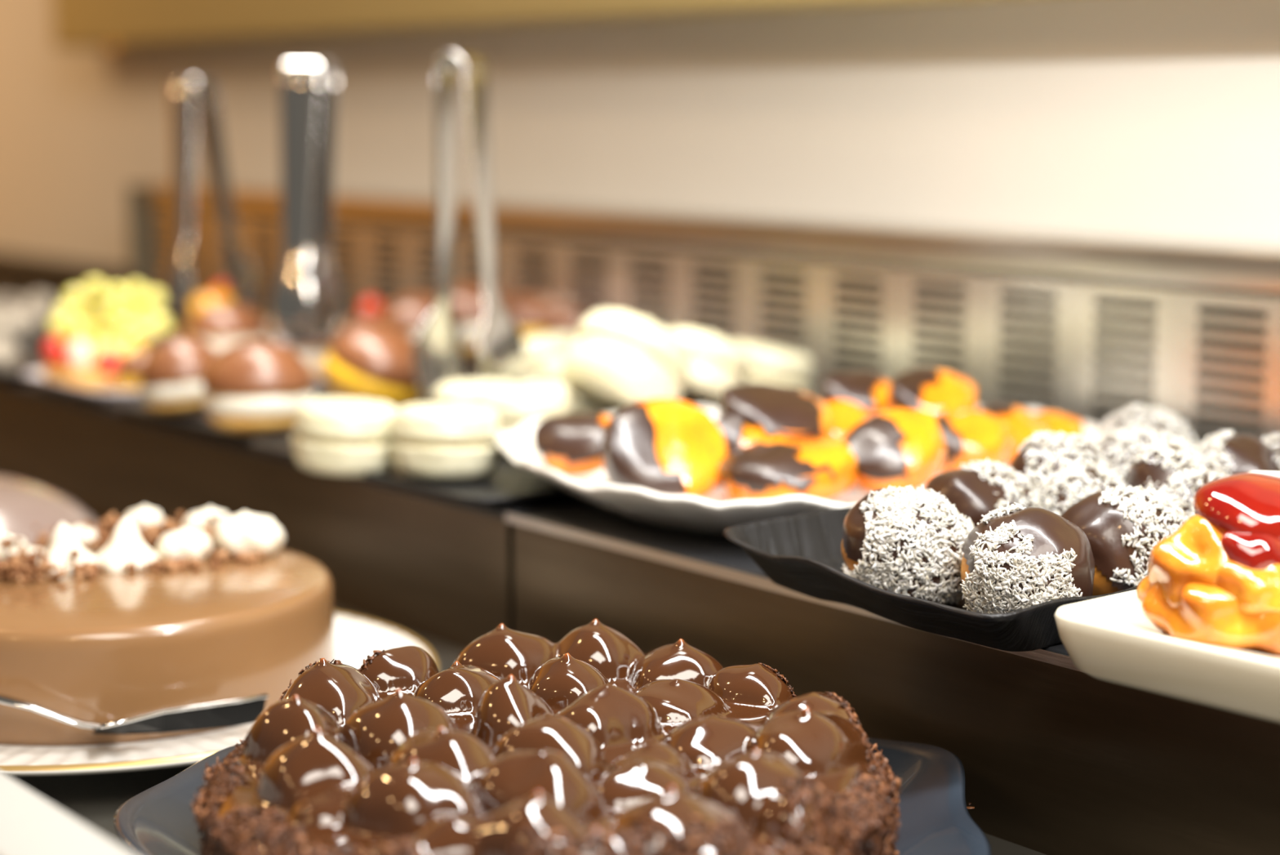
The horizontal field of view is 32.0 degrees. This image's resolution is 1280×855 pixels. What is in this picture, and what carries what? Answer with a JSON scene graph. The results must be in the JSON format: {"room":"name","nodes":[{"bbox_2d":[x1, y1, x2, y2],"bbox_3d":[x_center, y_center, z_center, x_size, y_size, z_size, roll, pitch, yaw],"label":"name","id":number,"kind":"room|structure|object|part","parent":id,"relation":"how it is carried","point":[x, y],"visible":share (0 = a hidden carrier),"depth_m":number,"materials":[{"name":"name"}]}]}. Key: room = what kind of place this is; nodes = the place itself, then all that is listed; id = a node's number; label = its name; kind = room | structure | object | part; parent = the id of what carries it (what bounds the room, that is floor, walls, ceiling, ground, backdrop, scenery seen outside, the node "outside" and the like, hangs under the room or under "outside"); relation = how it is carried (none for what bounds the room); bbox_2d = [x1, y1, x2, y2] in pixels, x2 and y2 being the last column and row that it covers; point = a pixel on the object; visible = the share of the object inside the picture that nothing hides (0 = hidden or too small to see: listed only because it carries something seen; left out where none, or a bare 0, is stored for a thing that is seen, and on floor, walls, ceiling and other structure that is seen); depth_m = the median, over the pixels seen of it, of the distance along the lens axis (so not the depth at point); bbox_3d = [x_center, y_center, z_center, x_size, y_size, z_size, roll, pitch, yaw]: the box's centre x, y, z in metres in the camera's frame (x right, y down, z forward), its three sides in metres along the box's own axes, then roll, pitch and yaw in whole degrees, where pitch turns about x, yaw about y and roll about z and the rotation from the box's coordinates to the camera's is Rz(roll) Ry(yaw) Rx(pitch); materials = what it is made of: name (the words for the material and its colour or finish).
{"room":"food shop","nodes":[
{"label":"food shop","id":0,"kind":"room"},
{"bbox_3d":[-1.072,1.160,0.928,5.200,0.050,7.500,-6,10,-37],"label":"floor","id":1,"kind":"structure","parent":0,"visible":0},
{"bbox_2d":[8,520,1045,854],"bbox_3d":[-0.312,0.554,1.643,0.831,0.950,3.350,-6,10,-37],"label":"countertop","id":2,"kind":"structure","parent":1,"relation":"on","point":[94,800],"depth_m":1.01,"materials":[{"name":"black"}]},
{"bbox_2d":[0,474,99,545],"bbox_3d":[-0.422,0.071,1.363,0.244,0.083,0.244,-6,10,-37],"label":"cake","id":3,"kind":"object","parent":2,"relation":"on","point":[24,504],"visible":0.11,"depth_m":1.33,"materials":[{"name":"grey food"}]},
{"bbox_2d":[0,771,134,854],"bbox_3d":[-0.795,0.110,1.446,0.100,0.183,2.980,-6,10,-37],"label":"plate","id":4,"kind":"object","parent":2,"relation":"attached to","point":[30,824],"visible":1,"depth_m":0.69,"materials":[{"name":"white ceramic"}]},
{"bbox_2d":[0,611,439,775],"bbox_3d":[-0.269,0.135,1.128,0.334,0.024,0.334,-5,9,-30],"label":"cake plate","id":5,"kind":"object","parent":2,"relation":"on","point":[356,637],"visible":0.23,"depth_m":1.01,"materials":[{"name":"white"}]},
{"bbox_2d":[0,693,268,733],"bbox_3d":[-0.245,0.128,1.001,0.154,0.023,0.045,-1,8,-8],"label":"cake server","id":6,"kind":"object","parent":5,"relation":"on","point":[245,710],"visible":0.99,"depth_m":1.01,"materials":[{"name":"silver metal"}]},
{"bbox_3d":[-0.278,0.127,1.004,0.091,0.021,0.021,0,8,-3],"label":"handle","id":7,"kind":"part","parent":6,"relation":"part of","materials":[{"name":"silver metal"}]},
{"bbox_3d":[-0.212,0.131,1.017,0.084,0.012,0.029,-6,10,-37],"label":"blade","id":8,"kind":"part","parent":6,"relation":"part of","materials":[{"name":"silver"}]},
{"bbox_2d":[0,504,334,746],"bbox_3d":[-0.269,0.090,1.122,0.228,0.080,0.228,-6,10,-37],"label":"cake","id":9,"kind":"object","parent":5,"relation":"on","point":[133,619],"visible":0.98,"depth_m":1.06,"materials":[{"name":"food"}]},
{"bbox_2d":[113,737,991,854],"bbox_3d":[-0.025,0.164,0.872,0.339,0.038,0.338,-6,10,-37],"label":"plate","id":10,"kind":"object","parent":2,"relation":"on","point":[935,819],"visible":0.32,"depth_m":0.89,"materials":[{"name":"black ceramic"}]},
{"bbox_2d":[190,618,902,854],"bbox_3d":[-0.033,0.141,0.830,0.266,0.087,0.307,2,8,16],"label":"chocolate cake","id":11,"kind":"object","parent":10,"relation":"on","point":[588,741],"visible":1,"depth_m":0.79,"materials":[{"name":"food"}]},
{"bbox_2d":[966,802,974,808],"bbox_3d":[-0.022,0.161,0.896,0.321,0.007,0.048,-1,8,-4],"label":"cheese shaving","id":12,"kind":"object","parent":10,"relation":"on","point":[969,803],"visible":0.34,"depth_m":0.92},
{"bbox_2d":[0,281,1279,854],"bbox_3d":[-0.154,0.023,1.688,0.436,0.088,3.350,-6,10,-37],"label":"raised platform","id":13,"kind":"object","parent":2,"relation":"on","point":[1056,757],"visible":0.43,"depth_m":1.09,"materials":[{"name":"wood"}]},
{"bbox_2d":[0,321,4,337],"bbox_3d":[-0.590,-0.085,2.009,0.038,0.034,0.038,-1,8,-10],"label":"powdered bonbon","id":14,"kind":"object","parent":13,"relation":"on","point":[2,328],"visible":0.67,"depth_m":2.01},
{"bbox_2d":[0,294,26,311],"bbox_3d":[-0.627,-0.115,2.217,0.038,0.034,0.038,8,11,43],"label":"powdered bonbon","id":15,"kind":"object","parent":13,"relation":"on","point":[6,301],"visible":0.39,"depth_m":2.20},
{"bbox_2d":[0,308,37,342],"bbox_3d":[-0.576,-0.092,2.060,0.038,0.034,0.038,-6,10,-37],"label":"powdered bonbon","id":16,"kind":"object","parent":13,"relation":"on","point":[20,326],"visible":0.73,"depth_m":2.05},
{"bbox_2d":[18,303,52,339],"bbox_3d":[-0.575,-0.100,2.113,0.038,0.034,0.038,2,8,17],"label":"powdered bonbon","id":17,"kind":"object","parent":13,"relation":"on","point":[42,315],"visible":0.59,"depth_m":2.10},
{"bbox_2d":[22,291,57,317],"bbox_3d":[-0.606,-0.120,2.254,0.038,0.034,0.038,1,8,8],"label":"powdered bonbon","id":18,"kind":"object","parent":13,"relation":"on","point":[45,300],"visible":0.46,"depth_m":2.24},
{"bbox_2d":[0,252,130,300],"bbox_3d":[-0.766,-0.198,2.850,0.080,0.026,0.727,-6,10,-37],"label":"ledge","id":19,"kind":"object","parent":13,"relation":"on","point":[60,275],"visible":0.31,"depth_m":2.75,"materials":[{"name":"brown"}]},
{"bbox_2d":[0,332,271,383],"bbox_3d":[-0.453,-0.062,1.946,0.292,0.009,0.237,-6,10,-37],"label":"tray","id":20,"kind":"object","parent":13,"relation":"on","point":[33,358],"visible":0.09,"depth_m":1.93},
{"bbox_2d":[0,336,22,373],"bbox_3d":[-0.520,-0.057,1.808,0.038,0.034,0.038,6,10,34],"label":"powdered bonbon","id":21,"kind":"object","parent":20,"relation":"on","point":[11,354],"visible":0.82,"depth_m":1.80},
{"bbox_2d":[179,281,230,336],"bbox_3d":[-0.378,-0.100,2.000,0.066,0.060,0.066,0,8,0],"label":"tart","id":22,"kind":"object","parent":20,"relation":"on","point":[220,292],"visible":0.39,"depth_m":1.98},
{"bbox_2d":[160,75,257,319],"bbox_3d":[-0.382,-0.201,1.937,0.076,0.207,0.061,-7,11,-43],"label":"serving tongs","id":23,"kind":"object","parent":20,"relation":"on","point":[189,95],"visible":0.96,"depth_m":1.93,"materials":[{"name":"silver metal"}]},
{"bbox_3d":[-0.397,-0.193,1.924,0.030,0.195,0.058,0,8,1],"label":"arm","id":24,"kind":"part","parent":23,"relation":"part of","materials":[{"name":"silver metal"}]},
{"bbox_3d":[-0.363,-0.197,1.955,0.063,0.195,0.012,4,9,29],"label":"arm","id":25,"kind":"part","parent":23,"relation":"part of","materials":[{"name":"silver metal"}]},
{"bbox_2d":[267,309,342,342],"bbox_3d":[-0.294,-0.095,1.962,0.064,0.052,0.064,0,8,0],"label":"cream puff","id":26,"kind":"object","parent":20,"relation":"on","point":[270,329],"visible":0.02,"depth_m":1.95,"materials":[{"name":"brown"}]},
{"bbox_2d":[21,368,325,404],"bbox_3d":[-0.333,-0.040,1.772,0.272,0.013,0.168,-6,10,-37],"label":"tray","id":27,"kind":"object","parent":13,"relation":"on","point":[105,397],"visible":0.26,"depth_m":1.68,"materials":[{"name":"white"}]},
{"bbox_2d":[41,277,172,390],"bbox_3d":[-0.414,-0.073,1.738,0.101,0.084,0.092,0,8,0],"label":"tart","id":28,"kind":"object","parent":27,"relation":"on","point":[82,353],"visible":0.94,"depth_m":1.73,"materials":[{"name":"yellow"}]},
{"bbox_2d":[114,349,150,390],"bbox_3d":[-0.368,-0.040,1.664,0.045,0.035,0.044,0,8,0],"label":"pastry","id":29,"kind":"object","parent":27,"relation":"on","point":[127,369],"visible":0.37,"depth_m":1.65,"materials":[{"name":"orange"}]},
{"bbox_2d":[187,302,268,352],"bbox_3d":[-0.343,-0.077,1.863,0.066,0.053,0.066,0,8,0],"label":"pastry","id":30,"kind":"object","parent":27,"relation":"on","point":[223,326],"visible":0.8,"depth_m":1.84,"materials":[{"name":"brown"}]},
{"bbox_2d":[270,56,341,345],"bbox_3d":[-0.259,-0.175,1.723,0.043,0.219,0.065,2,8,17],"label":"serving tongs","id":31,"kind":"object","parent":27,"relation":"on","point":[305,295],"visible":0.98,"depth_m":1.72,"materials":[{"name":"silver metal"}]},
{"bbox_3d":[-0.265,-0.167,1.713,0.036,0.205,0.041,2,8,11],"label":"arm","id":32,"kind":"part","parent":31,"relation":"part of","materials":[{"name":"silver metal"}]},
{"bbox_3d":[-0.252,-0.171,1.743,0.041,0.205,0.024,2,8,17],"label":"arm","id":33,"kind":"part","parent":31,"relation":"part of","materials":[{"name":"silver metal"}]},
{"bbox_2d":[275,324,343,375],"bbox_3d":[-0.263,-0.065,1.794,0.059,0.047,0.059,0,8,0],"label":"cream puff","id":34,"kind":"object","parent":27,"relation":"on","point":[314,353],"visible":0.31,"depth_m":1.77,"materials":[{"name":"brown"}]},
{"bbox_3d":[-0.702,-0.027,2.059,0.004,0.084,2.094,-6,10,-37],"label":"riser panel","id":35,"kind":"part","parent":13,"relation":"part of","materials":[{"name":"wood"}]},
{"bbox_2d":[108,371,479,442],"bbox_3d":[-0.169,-0.018,1.638,0.374,0.007,0.230,-6,10,-37],"label":"tray","id":36,"kind":"object","parent":13,"relation":"on","point":[200,420],"visible":0.15,"depth_m":1.56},
{"bbox_2d":[139,336,218,413],"bbox_3d":[-0.321,-0.037,1.572,0.060,0.054,0.061,-1,8,-5],"label":"pastry","id":37,"kind":"object","parent":36,"relation":"on","point":[171,374],"visible":0.86,"depth_m":1.55,"materials":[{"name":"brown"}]},
{"bbox_2d":[202,340,315,434],"bbox_3d":[-0.251,-0.027,1.471,0.073,0.061,0.073,0,8,0],"label":"pastry","id":38,"kind":"object","parent":36,"relation":"on","point":[251,387],"visible":0.98,"depth_m":1.44,"materials":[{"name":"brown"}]},
{"bbox_2d":[323,323,422,408],"bbox_3d":[-0.187,-0.042,1.592,0.075,0.064,0.076,0,8,-2],"label":"pastry","id":39,"kind":"object","parent":36,"relation":"on","point":[370,361],"visible":0.84,"depth_m":1.56,"materials":[{"name":"orange"}]},
{"bbox_2d":[521,332,573,382],"bbox_3d":[-0.074,-0.046,1.655,0.066,0.052,0.065,1,8,6],"label":"pastry","id":40,"kind":"object","parent":36,"relation":"on","point":[539,348],"visible":0.34,"depth_m":1.63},
{"bbox_2d":[342,296,383,329],"bbox_3d":[-0.240,-0.093,2.000,0.060,0.047,0.060,0,8,0],"label":"tart","id":41,"kind":"object","parent":13,"relation":"on","point":[370,308],"visible":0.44,"depth_m":1.99,"materials":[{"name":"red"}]},
{"bbox_2d":[376,292,462,355],"bbox_3d":[-0.182,-0.082,1.862,0.076,0.061,0.077,0,8,0],"label":"pastry","id":42,"kind":"object","parent":13,"relation":"on","point":[407,313],"visible":0.37,"depth_m":1.83,"materials":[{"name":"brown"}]},
{"bbox_2d":[248,435,611,506],"bbox_3d":[-0.018,0.011,1.428,0.387,0.008,0.280,-6,10,-37],"label":"tray","id":43,"kind":"object","parent":13,"relation":"on","point":[510,484],"visible":0.19,"depth_m":1.27,"materials":[{"name":"ceramic"}]},
{"bbox_2d":[289,395,397,476],"bbox_3d":[-0.173,0.005,1.319,0.064,0.044,0.064,8,11,44],"label":"pastry","id":44,"kind":"object","parent":43,"relation":"on","point":[342,436],"visible":0.93,"depth_m":1.29,"materials":[{"name":"food"}]},
{"bbox_2d":[387,402,502,479],"bbox_3d":[-0.113,0.008,1.300,0.064,0.044,0.064,7,11,42],"label":"pastry","id":45,"kind":"object","parent":43,"relation":"on","point":[434,441],"visible":1,"depth_m":1.27,"materials":[{"name":"food"}]},
{"bbox_2d":[413,52,524,402],"bbox_3d":[-0.112,-0.131,1.477,0.062,0.232,0.058,5,10,33],"label":"serving tongs","id":46,"kind":"object","parent":43,"relation":"on","point":[437,344],"visible":0.94,"depth_m":1.48,"materials":[{"name":"silver metal"}]},
{"bbox_3d":[-0.133,-0.126,1.490,0.014,0.219,0.057,5,9,29],"label":"arm","id":47,"kind":"part","parent":46,"relation":"part of","materials":[{"name":"silver metal"}]},
{"bbox_3d":[-0.102,-0.124,1.471,0.037,0.219,0.057,5,10,33],"label":"arm","id":48,"kind":"part","parent":46,"relation":"part of","materials":[{"name":"silver metal"}]},
{"bbox_2d":[432,378,513,404],"bbox_3d":[-0.103,-0.009,1.430,0.062,0.040,0.062,0,8,0],"label":"pastry","id":49,"kind":"object","parent":43,"relation":"on","point":[453,391],"visible":0.2,"depth_m":1.41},
{"bbox_2d":[471,380,573,455],"bbox_3d":[-0.073,-0.006,1.397,0.064,0.043,0.065,7,11,41],"label":"pastry","id":50,"kind":"object","parent":43,"relation":"on","point":[516,403],"visible":0.5,"depth_m":1.37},
{"bbox_2d":[537,353,599,413],"bbox_3d":[-0.037,-0.027,1.530,0.067,0.045,0.068,7,11,41],"label":"pastry","id":51,"kind":"object","parent":43,"relation":"on","point":[550,368],"visible":0.12,"depth_m":1.50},
{"bbox_2d":[561,307,691,413],"bbox_3d":[-0.009,-0.038,1.415,0.078,0.076,0.080,4,9,28],"label":"pastry","id":52,"kind":"object","parent":43,"relation":"on","point":[615,359],"visible":0.87,"depth_m":1.39,"materials":[{"name":"food"}]},
{"bbox_2d":[666,326,750,408],"bbox_3d":[0.038,-0.036,1.460,0.066,0.061,0.068,5,10,34],"label":"pastry","id":53,"kind":"object","parent":43,"relation":"on","point":[717,363],"visible":0.56,"depth_m":1.43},
{"bbox_2d":[731,339,813,394],"bbox_3d":[0.089,-0.037,1.582,0.068,0.053,0.068,1,8,6],"label":"pastry","id":54,"kind":"object","parent":43,"relation":"on","point":[771,364],"visible":0.54,"depth_m":1.55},
{"bbox_2d":[451,280,516,355],"bbox_3d":[-0.139,-0.092,1.878,0.076,0.061,0.077,-8,11,-44],"label":"pastry","id":55,"kind":"object","parent":13,"relation":"on","point":[468,307],"visible":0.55,"depth_m":1.85,"materials":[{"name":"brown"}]},
{"bbox_2d":[511,292,555,339],"bbox_3d":[-0.093,-0.087,1.896,0.067,0.054,0.068,0,8,0],"label":"pastry","id":56,"kind":"object","parent":13,"relation":"on","point":[533,309],"visible":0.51,"depth_m":1.87,"materials":[{"name":"orange"}]},
{"bbox_2d":[543,298,598,334],"bbox_3d":[-0.055,-0.082,1.891,0.067,0.053,0.067,0,8,0],"label":"pastry","id":57,"kind":"object","parent":13,"relation":"on","point":[562,318],"visible":0.3,"depth_m":1.86,"materials":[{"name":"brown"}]},
{"bbox_2d":[495,405,1102,537],"bbox_3d":[0.111,0.023,1.254,0.365,0.033,0.356,-2,8,-14],"label":"dish","id":58,"kind":"object","parent":13,"relation":"on","point":[711,514],"visible":0.25,"depth_m":1.13,"materials":[{"name":"white"}]},
{"bbox_2d":[533,413,611,475],"bbox_3d":[-0.034,0.009,1.256,0.050,0.033,0.046,3,9,21],"label":"pastry","id":59,"kind":"object","parent":58,"relation":"on","point":[568,444],"visible":0.84,"depth_m":1.24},
{"bbox_2d":[601,397,727,497],"bbox_3d":[0.014,0.013,1.183,0.068,0.053,0.050,-1,8,-8],"label":"pastry","id":60,"kind":"object","parent":58,"relation":"on","point":[660,445],"visible":0.81,"depth_m":1.17,"materials":[{"name":"food"}]},
{"bbox_2d":[715,411,794,454],"bbox_3d":[0.062,0.008,1.214,0.044,0.036,0.039,1,8,5],"label":"pastry","id":61,"kind":"object","parent":58,"relation":"on","point":[737,434],"visible":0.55,"depth_m":1.20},
{"bbox_2d":[718,382,834,440],"bbox_3d":[0.075,-0.004,1.234,0.063,0.040,0.062,-1,8,-10],"label":"pastry","id":62,"kind":"object","parent":58,"relation":"on","point":[787,411],"visible":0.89,"depth_m":1.22,"materials":[{"name":"food"}]},
{"bbox_2d":[718,437,858,500],"bbox_3d":[0.078,0.024,1.173,0.073,0.032,0.072,1,8,9],"label":"pastry","id":63,"kind":"object","parent":58,"relation":"on","point":[822,468],"visible":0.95,"depth_m":1.15,"materials":[{"name":"food"}]},
{"bbox_2d":[843,407,946,492],"bbox_3d":[0.133,0.013,1.182,0.053,0.043,0.053,4,9,29],"label":"pastry","id":64,"kind":"object","parent":58,"relation":"on","point":[901,446],"visible":0.91,"depth_m":1.17,"materials":[{"name":"food"}]},
{"bbox_2d":[934,409,1011,473],"bbox_3d":[0.182,0.009,1.248,0.047,0.036,0.049,4,9,25],"label":"pastry","id":65,"kind":"object","parent":58,"relation":"on","point":[974,435],"visible":0.58,"depth_m":1.23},
{"bbox_2d":[979,402,1052,465],"bbox_3d":[0.216,0.004,1.299,0.045,0.036,0.042,-1,8,-6],"label":"pastry","id":66,"kind":"object","parent":58,"relation":"on","point":[1022,424],"visible":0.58,"depth_m":1.29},
{"bbox_2d":[1034,410,1084,437],"bbox_3d":[0.243,0.004,1.315,0.034,0.027,0.035,-1,8,-5],"label":"pastry","id":67,"kind":"object","parent":58,"relation":"on","point":[1059,421],"visible":0.42,"depth_m":1.31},
{"label":"slice","id":68,"kind":"object","parent":58,"relation":"on","visible":0},
{"bbox_2d":[825,399,869,439],"bbox_3d":[0.113,0.002,1.246,0.037,0.034,0.031,-2,8,-13],"label":"pastry","id":69,"kind":"object","parent":68,"relation":"on","point":[846,414],"visible":0.31,"depth_m":1.24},
{"label":"slice","id":70,"kind":"object","parent":58,"relation":"on","visible":0},
{"bbox_2d":[889,366,977,414],"bbox_3d":[0.172,-0.014,1.311,0.052,0.041,0.048,-1,8,-6],"label":"pastry","id":71,"kind":"object","parent":70,"relation":"on","point":[935,389],"visible":0.74,"depth_m":1.30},
{"label":"slice","id":72,"kind":"object","parent":58,"relation":"on","visible":0},
{"bbox_2d":[820,369,891,414],"bbox_3d":[0.132,-0.017,1.342,0.045,0.033,0.048,6,10,37],"label":"pastry","id":73,"kind":"object","parent":72,"relation":"on","point":[868,389],"visible":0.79,"depth_m":1.33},
{"bbox_3d":[0.304,0.118,0.723,0.001,0.005,1.251,-6,10,-37],"label":"platform trim","id":74,"kind":"part","parent":13,"relation":"part of","materials":[{"name":"wood"}]},
{"bbox_3d":[0.309,0.160,0.733,0.004,0.084,1.250,-6,10,-37],"label":"riser panel","id":75,"kind":"part","parent":13,"relation":"part of","materials":[{"name":"wood"}]},
{"bbox_2d":[723,506,1137,651],"bbox_3d":[0.252,0.051,1.064,0.419,0.035,0.174,-6,10,-37],"label":"tray","id":76,"kind":"object","parent":13,"relation":"on","point":[800,553],"visible":0.22,"depth_m":0.96,"materials":[{"name":"ceramic"}]},
{"bbox_2d":[840,484,974,604],"bbox_3d":[0.118,0.051,0.969,0.061,0.054,0.058,-2,8,-11],"label":"chocolate ball","id":77,"kind":"object","parent":76,"relation":"on","point":[908,541],"visible":0.78,"depth_m":0.95,"materials":[{"name":"food"}]},
{"bbox_2d":[924,457,1043,528],"bbox_3d":[0.159,0.040,1.040,0.059,0.051,0.059,4,9,24],"label":"chocolate ball","id":78,"kind":"object","parent":76,"relation":"on","point":[976,489],"visible":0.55,"depth_m":1.02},
{"bbox_2d":[960,502,1094,613],"bbox_3d":[0.160,0.057,0.927,0.057,0.050,0.058,0,8,0],"label":"chocolate ball","id":79,"kind":"object","parent":76,"relation":"on","point":[1018,557],"visible":0.84,"depth_m":0.91,"materials":[{"name":"food"}]},
{"bbox_2d":[1008,430,1109,489],"bbox_3d":[0.201,0.026,1.071,0.050,0.051,0.052,2,8,12],"label":"chocolate ball","id":80,"kind":"object","parent":76,"relation":"on","point":[1043,453],"visible":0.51,"depth_m":1.05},
{"bbox_2d":[1031,461,1127,515],"bbox_3d":[0.207,0.042,1.045,0.053,0.051,0.054,-1,8,-7],"label":"chocolate ball","id":81,"kind":"object","parent":76,"relation":"on","point":[1058,493],"visible":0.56,"depth_m":1.03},
{"bbox_2d":[1060,484,1189,595],"bbox_3d":[0.211,0.051,0.972,0.062,0.052,0.057,-2,8,-13],"label":"chocolate ball","id":82,"kind":"object","parent":76,"relation":"on","point":[1122,526],"visible":0.64,"depth_m":0.95,"materials":[{"name":"food"}]},
{"bbox_2d":[1093,425,1196,484],"bbox_3d":[0.248,0.025,1.111,0.064,0.051,0.056,0,8,0],"label":"chocolate ball","id":83,"kind":"object","parent":76,"relation":"on","point":[1118,447],"visible":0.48,"depth_m":1.09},
{"bbox_2d":[1096,404,1199,447],"bbox_3d":[0.277,0.013,1.219,0.054,0.053,0.057,0,8,3],"label":"chocolate ball","id":84,"kind":"object","parent":76,"relation":"on","point":[1161,420],"visible":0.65,"depth_m":1.21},
{"bbox_2d":[1125,438,1200,488],"bbox_3d":[0.245,0.031,1.041,0.038,0.050,0.044,-1,8,-10],"label":"chocolate ball","id":85,"kind":"object","parent":76,"relation":"on","point":[1157,461],"visible":0.44,"depth_m":1.03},
{"bbox_2d":[1142,462,1227,517],"bbox_3d":[0.254,0.042,1.033,0.058,0.052,0.057,-2,8,-15],"label":"chocolate ball","id":86,"kind":"object","parent":76,"relation":"on","point":[1182,488],"visible":0.23,"depth_m":1.01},
{"bbox_2d":[1191,430,1275,475],"bbox_3d":[0.290,0.027,1.099,0.048,0.053,0.052,-1,8,-8],"label":"chocolate ball","id":87,"kind":"object","parent":76,"relation":"on","point":[1226,451],"visible":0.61,"depth_m":1.08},
{"bbox_2d":[1262,431,1279,471],"bbox_3d":[0.321,0.028,1.107,0.049,0.053,0.056,1,8,7],"label":"chocolate ball","id":88,"kind":"object","parent":76,"relation":"on","point":[1273,441],"visible":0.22,"depth_m":1.09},
{"bbox_2d":[1053,589,1279,723],"bbox_3d":[0.307,0.085,0.842,0.210,0.024,0.230,-7,10,-40],"label":"plate","id":89,"kind":"object","parent":13,"relation":"on","point":[1110,638],"visible":0.58,"depth_m":0.82,"materials":[{"name":"beige"}]},
{"bbox_2d":[1136,470,1279,654],"bbox_3d":[0.232,0.050,0.836,0.090,0.066,0.068,0,8,0],"label":"pastry","id":90,"kind":"object","parent":89,"relation":"on","point":[1215,580],"visible":1,"depth_m":0.82,"materials":[{"name":"orange food"}]},
{"bbox_3d":[0.197,-0.484,1.663,0.060,3.000,7.500,-6,10,-37],"label":"wall","id":91,"kind":"structure","parent":0,"visible":0},
{"bbox_2d":[0,0,1279,324],"bbox_3d":[0.061,-0.476,1.782,0.008,1.050,3.350,-6,10,-37],"label":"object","id":92,"kind":"structure","parent":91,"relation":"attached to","point":[1134,118],"depth_m":1.76,"materials":[{"name":"paint"}]},
{"bbox_2d":[52,0,995,56],"bbox_3d":[0.174,-0.417,1.565,0.076,0.263,2.858,-6,10,-37],"label":"valance","id":93,"kind":"object","parent":92,"relation":"attached to","point":[77,24],"depth_m":2.16,"materials":[{"name":"brown"}]},
{"bbox_3d":[-0.598,-0.430,2.542,0.010,0.016,0.016,-6,10,-37],"label":"brass knob","id":94,"kind":"part","parent":93,"relation":"part of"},
{"bbox_2d":[127,183,1279,444],"bbox_3d":[0.243,-0.065,1.518,0.080,0.134,2.622,-6,10,-37],"label":"vent grille","id":95,"kind":"object","parent":92,"relation":"attached to","point":[1087,327],"visible":0.54,"depth_m":1.57,"materials":[{"name":"metal"}]},
{"bbox_3d":[-0.556,-0.194,2.522,0.003,0.090,0.031,-6,10,-37],"label":"post","id":96,"kind":"part","parent":95,"relation":"part of","materials":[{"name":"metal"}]},
{"bbox_3d":[-0.538,-0.209,2.543,0.080,0.134,0.029,-6,10,-37],"label":"post","id":97,"kind":"part","parent":95,"relation":"part of","materials":[{"name":"brown"}]},
{"bbox_3d":[-0.507,-0.185,2.458,0.003,0.090,0.031,-6,10,-37],"label":"post","id":98,"kind":"part","parent":95,"relation":"part of","materials":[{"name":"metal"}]},
{"bbox_3d":[-0.458,-0.176,2.393,0.003,0.090,0.031,-6,10,-37],"label":"post","id":99,"kind":"part","parent":95,"relation":"part of","materials":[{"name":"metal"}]},
{"bbox_3d":[-0.409,-0.167,2.329,0.003,0.090,0.031,-6,10,-37],"label":"post","id":100,"kind":"part","parent":95,"relation":"part of","materials":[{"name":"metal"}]},
{"bbox_3d":[-0.360,-0.158,2.265,0.003,0.090,0.031,-6,10,-37],"label":"post","id":101,"kind":"part","parent":95,"relation":"part of","materials":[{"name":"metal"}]},
{"bbox_3d":[-0.311,-0.148,2.200,0.003,0.090,0.031,-6,10,-37],"label":"post","id":102,"kind":"part","parent":95,"relation":"part of","materials":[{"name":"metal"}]},
{"bbox_3d":[-0.262,-0.139,2.136,0.003,0.090,0.031,-6,10,-37],"label":"post","id":103,"kind":"part","parent":95,"relation":"part of","materials":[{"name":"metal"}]},
{"bbox_3d":[-0.213,-0.130,2.071,0.003,0.090,0.031,-6,10,-37],"label":"post","id":104,"kind":"part","parent":95,"relation":"part of","materials":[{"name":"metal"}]},
{"bbox_3d":[-0.164,-0.121,2.007,0.003,0.090,0.031,-6,10,-37],"label":"post","id":105,"kind":"part","parent":95,"relation":"part of","materials":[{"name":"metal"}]},
{"bbox_3d":[-0.115,-0.112,1.943,0.003,0.090,0.031,-6,10,-37],"label":"post","id":106,"kind":"part","parent":95,"relation":"part of","materials":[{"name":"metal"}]},
{"bbox_3d":[-0.065,-0.103,1.878,0.003,0.090,0.031,-6,10,-37],"label":"post","id":107,"kind":"part","parent":95,"relation":"part of","materials":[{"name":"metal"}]},
{"bbox_3d":[-0.016,-0.094,1.814,0.003,0.090,0.031,-6,10,-37],"label":"post","id":108,"kind":"part","parent":95,"relation":"part of","materials":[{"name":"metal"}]},
{"bbox_3d":[0.033,-0.085,1.749,0.003,0.090,0.031,-6,10,-37],"label":"post","id":109,"kind":"part","parent":95,"relation":"part of","materials":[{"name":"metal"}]},
{"bbox_3d":[0.082,-0.076,1.685,0.003,0.090,0.031,-6,10,-37],"label":"post","id":110,"kind":"part","parent":95,"relation":"part of","materials":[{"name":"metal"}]},
{"bbox_3d":[0.131,-0.067,1.621,0.003,0.090,0.031,-6,10,-37],"label":"post","id":111,"kind":"part","parent":95,"relation":"part of","materials":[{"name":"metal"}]},
{"bbox_3d":[0.180,-0.058,1.556,0.003,0.090,0.031,-6,10,-37],"label":"post","id":112,"kind":"part","parent":95,"relation":"part of","materials":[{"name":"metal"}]},
{"bbox_3d":[0.229,-0.048,1.492,0.003,0.090,0.031,-6,10,-37],"label":"post","id":113,"kind":"part","parent":95,"relation":"part of","materials":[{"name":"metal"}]},
{"bbox_3d":[0.278,-0.039,1.427,0.003,0.090,0.031,-6,10,-37],"label":"post","id":114,"kind":"part","parent":95,"relation":"part of","materials":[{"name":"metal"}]},
{"bbox_3d":[0.327,-0.030,1.363,0.003,0.090,0.031,-6,10,-37],"label":"post","id":115,"kind":"part","parent":95,"relation":"part of","materials":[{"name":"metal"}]},
{"bbox_3d":[0.376,-0.021,1.298,0.003,0.090,0.031,-6,10,-37],"label":"post","id":116,"kind":"part","parent":95,"relation":"part of","materials":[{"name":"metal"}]}
]}

